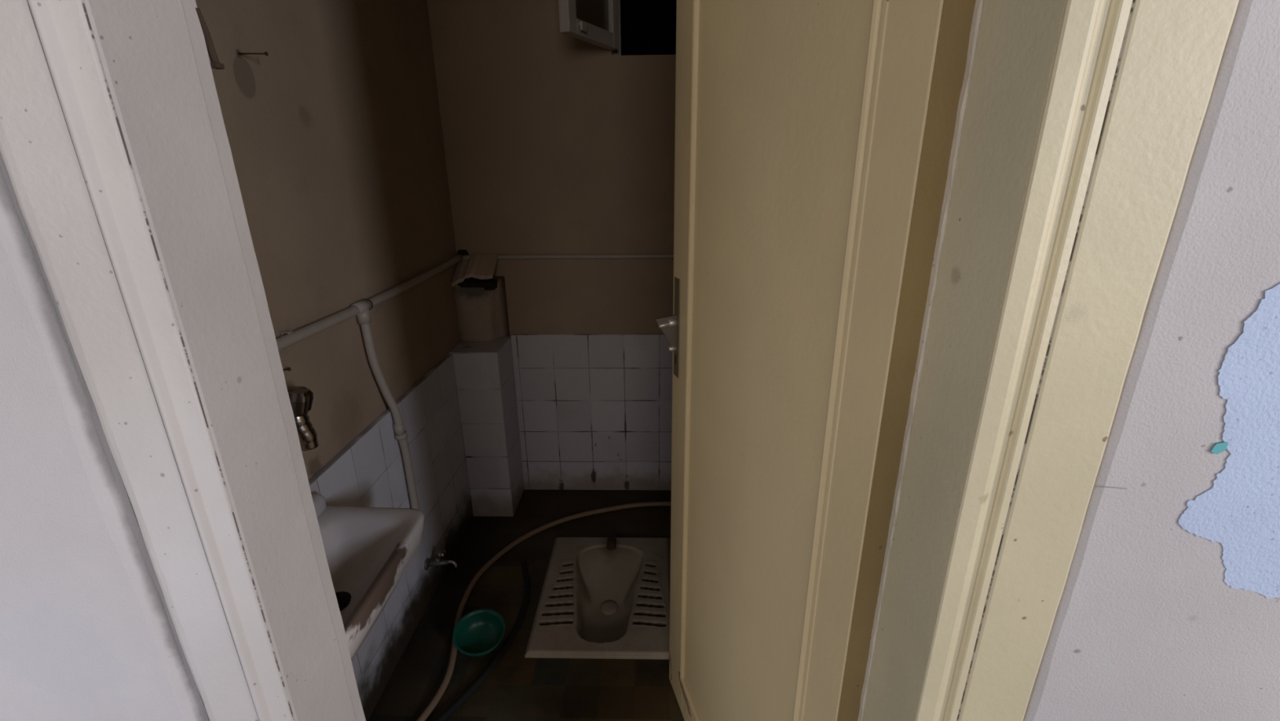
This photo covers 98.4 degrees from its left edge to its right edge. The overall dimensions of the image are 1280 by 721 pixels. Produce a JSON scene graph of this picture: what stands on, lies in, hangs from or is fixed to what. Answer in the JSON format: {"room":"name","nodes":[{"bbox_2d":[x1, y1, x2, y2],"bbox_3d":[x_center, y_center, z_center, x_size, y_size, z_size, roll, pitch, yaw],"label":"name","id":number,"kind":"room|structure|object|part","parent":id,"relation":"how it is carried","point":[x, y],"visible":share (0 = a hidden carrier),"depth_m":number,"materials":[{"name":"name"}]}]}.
{"room":"hallway","nodes":[
{"label":"hallway","id":0,"kind":"room"},
{"bbox_2d":[195,0,459,479],"bbox_3d":[-0.826,-0.457,1.423,0.140,2.750,1.770,0,19,1],"label":"wall","id":1,"kind":"structure","parent":0,"point":[335,135],"depth_m":1.40,"materials":[{"name":"beige paint"}]},
{"bbox_2d":[237,51,267,55],"bbox_3d":[-0.738,-0.586,1.055,0.054,0.007,0.007,-1,19,-2],"label":"nail","id":2,"kind":"object","parent":1,"relation":"attached to","point":[265,53],"visible":1,"depth_m":1.05,"materials":[{"name":"metal"}]},
{"bbox_2d":[287,386,318,450],"bbox_3d":[-0.712,0.117,1.120,0.102,0.132,0.065,0,19,1],"label":"tap","id":3,"kind":"object","parent":1,"relation":"attached to","point":[301,397],"visible":0.53,"depth_m":1.11,"materials":[{"name":"silver metal"}]},
{"bbox_3d":[-0.689,0.082,1.110,0.055,0.058,0.058,0,19,1],"label":"handle","id":4,"kind":"part","parent":3,"relation":"part of","materials":[{"name":"silver metal"}]},
{"bbox_3d":[-0.690,0.149,1.130,0.050,0.066,0.041,0,19,1],"label":"spout","id":5,"kind":"part","parent":3,"relation":"part of","materials":[{"name":"silver metal"}]},
{"bbox_2d":[311,493,424,661],"bbox_3d":[-0.611,0.480,1.037,0.272,0.230,0.495,0,19,1],"label":"basin","id":6,"kind":"object","parent":1,"relation":"attached to","point":[368,550],"visible":0.38,"depth_m":1.18,"materials":[{"name":"ceramic"}]},
{"bbox_2d":[275,253,462,533],"bbox_3d":[-0.724,0.209,1.581,0.054,0.787,1.615,0,19,1],"label":"supply pipe","id":7,"kind":"object","parent":1,"relation":"attached to","point":[361,308],"visible":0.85,"depth_m":1.54,"materials":[{"name":"white paint"}]},
{"bbox_2d":[308,353,473,720],"bbox_3d":[-0.739,0.517,1.686,0.018,0.738,1.630,0,19,1],"label":"tiles","id":8,"kind":"structure","parent":1,"relation":"attached to","point":[369,471],"depth_m":1.76,"materials":[{"name":"white tile"}]},
{"bbox_2d":[424,549,457,569],"bbox_3d":[-0.679,0.677,1.885,0.105,0.064,0.039,-5,20,-13],"label":"water tap","id":9,"kind":"object","parent":8,"relation":"attached to","point":[442,553],"visible":1,"depth_m":1.88,"materials":[{"name":"metal"}]},
{"bbox_3d":[-0.675,0.660,1.883,0.031,0.031,0.031,0,19,1],"label":"knob","id":10,"kind":"part","parent":9,"relation":"part of","materials":[{"name":"silver metal"}]},
{"bbox_3d":[-0.641,0.694,1.888,0.034,0.026,0.009,0,19,1],"label":"spout","id":11,"kind":"part","parent":9,"relation":"part of","materials":[{"name":"metal"}]},
{"bbox_2d":[368,488,684,720],"bbox_3d":[0.007,1.511,0.234,6.000,0.200,5.450,0,19,1],"label":"floor","id":12,"kind":"structure","parent":0,"point":[519,687],"depth_m":1.69,"materials":[{"name":"tile"}]},
{"bbox_2d":[452,608,506,657],"bbox_3d":[-0.493,0.855,1.708,0.158,0.079,0.155,-4,20,-10],"label":"plastic bowl","id":13,"kind":"object","parent":12,"relation":"on","point":[478,633],"visible":1,"depth_m":1.73,"materials":[{"name":"green plastic"}]},
{"bbox_2d":[434,562,530,720],"bbox_3d":[-0.475,0.895,1.684,0.125,0.019,0.814,4,20,13],"label":"hose","id":14,"kind":"object","parent":12,"relation":"on","point":[450,710],"visible":1,"depth_m":1.66,"materials":[{"name":"rubber"}]},
{"bbox_2d":[448,249,524,516],"bbox_3d":[-0.639,0.113,2.289,0.190,1.102,0.220,0,19,1],"label":"corner boxing","id":15,"kind":"structure","parent":12,"relation":"on","point":[483,363],"depth_m":2.23,"materials":[{"name":"white tile"}]},
{"bbox_2d":[416,501,671,720],"bbox_3d":[-0.418,0.800,1.956,0.413,0.019,1.495,12,23,32],"label":"hose","id":16,"kind":"object","parent":12,"relation":"on","point":[444,684],"visible":0.88,"depth_m":2.05,"materials":[{"name":"beige rubber"}]},
{"bbox_2d":[524,537,670,659],"bbox_3d":[-0.116,0.824,1.950,0.456,0.091,0.570,0,19,1],"label":"toilet","id":17,"kind":"object","parent":12,"relation":"on","point":[601,597],"visible":0.97,"depth_m":1.91,"materials":[{"name":"ceramic"}]},
{"bbox_2d":[426,0,675,336],"bbox_3d":[-0.092,-0.725,2.175,1.290,2.750,0.140,0,19,1],"label":"wall","id":18,"kind":"structure","parent":0,"point":[556,142],"depth_m":2.10,"materials":[{"name":"beige paint"}]},
{"bbox_2d":[462,253,673,259],"bbox_3d":[-0.087,-0.414,2.198,1.270,0.022,0.020,0,19,1],"label":"supply pipe","id":19,"kind":"object","parent":18,"relation":"attached to","point":[539,255],"visible":0.53,"depth_m":2.19,"materials":[{"name":"white metal"}]},
{"bbox_2d":[510,333,672,490],"bbox_3d":[0.010,0.244,2.431,1.100,0.750,0.010,0,19,1],"label":"tiles","id":20,"kind":"structure","parent":18,"relation":"attached to","point":[594,411],"depth_m":2.42,"materials":[{"name":"white tile"}]},
{"bbox_2d":[558,0,676,55],"bbox_3d":[0.103,-1.486,1.999,1.008,1.740,0.923,0,19,1],"label":"window","id":21,"kind":"structure","parent":18,"relation":"in","point":[621,27],"depth_m":2.44,"materials":[{"name":"black glass"}]},
{"bbox_3d":[-0.163,-1.336,1.727,0.036,0.600,0.315,9,21,25],"label":"sash frame","id":22,"kind":"part","parent":21,"relation":"part of","materials":[{"name":"white paint"}]},
{"bbox_3d":[-0.163,-1.339,1.729,0.004,0.525,0.240,9,21,25],"label":"sash pane","id":23,"kind":"part","parent":21,"relation":"part of","materials":[{"name":"glass"}]},
{"bbox_2d":[0,0,1279,720],"bbox_3d":[0.011,-0.127,0.454,6.000,2.750,0.299,0,19,1],"label":"wall","id":24,"kind":"structure","parent":0,"point":[1168,609],"depth_m":0.50,"materials":[{"name":"white paint"}]},
{"bbox_2d":[0,0,365,720],"bbox_3d":[-0.450,0.136,0.609,0.113,2.160,0.144,0,19,1],"label":"door frame","id":25,"kind":"structure","parent":24,"relation":"attached to","point":[115,149],"depth_m":0.51,"materials":[{"name":"paint"}]},
{"bbox_2d":[655,0,976,720],"bbox_3d":[0.160,0.054,0.940,0.090,2.075,0.706,-5,20,-14],"label":"door","id":26,"kind":"structure","parent":24,"relation":"in","point":[814,139],"depth_m":0.75,"materials":[{"name":"beige paint"}]},
{"bbox_3d":[0.061,-0.082,1.215,0.042,0.019,0.017,-5,20,-14],"label":"handle","id":27,"kind":"part","parent":26,"relation":"part of","materials":[{"name":"metal"}]},
{"bbox_3d":[0.081,-0.071,1.225,0.002,0.225,0.034,-6,20,-14],"label":"lock plate","id":28,"kind":"part","parent":26,"relation":"part of","materials":[{"name":"silver metal"}]},
{"bbox_3d":[0.186,0.032,0.928,0.030,1.885,0.511,-5,20,-14],"label":"panel","id":29,"kind":"part","parent":26,"relation":"part of","materials":[{"name":"beige paint"}]},
{"bbox_3d":[0.168,0.033,0.923,0.011,1.919,0.545,-5,20,-14],"label":"bead moulding","id":30,"kind":"part","parent":26,"relation":"part of","materials":[{"name":"beige paint"}]},
{"bbox_2d":[857,0,1239,720],"bbox_3d":[0.339,0.136,0.585,0.108,2.160,0.193,0,19,1],"label":"door frame","id":31,"kind":"structure","parent":24,"relation":"attached to","point":[1078,124],"depth_m":0.45,"materials":[{"name":"beige paint"}]},
{"bbox_3d":[0.337,0.135,0.589,0.104,2.160,0.186,0,19,1],"label":"frame post","id":32,"kind":"part","parent":31,"relation":"part of","materials":[{"name":"beige paint"}]},
{"bbox_3d":[0.304,0.165,0.502,0.043,2.160,0.012,0,19,1],"label":"cove moulding","id":33,"kind":"part","parent":31,"relation":"part of","materials":[{"name":"beige paint"}]},
{"bbox_2d":[1210,441,1227,454],"bbox_3d":[0.477,0.072,0.455,0.011,0.012,0.001,0,19,1],"label":"chip","id":34,"kind":"object","parent":24,"relation":"attached to","point":[1216,447],"depth_m":0.46,"materials":[{"name":"teal paint"}]}
]}

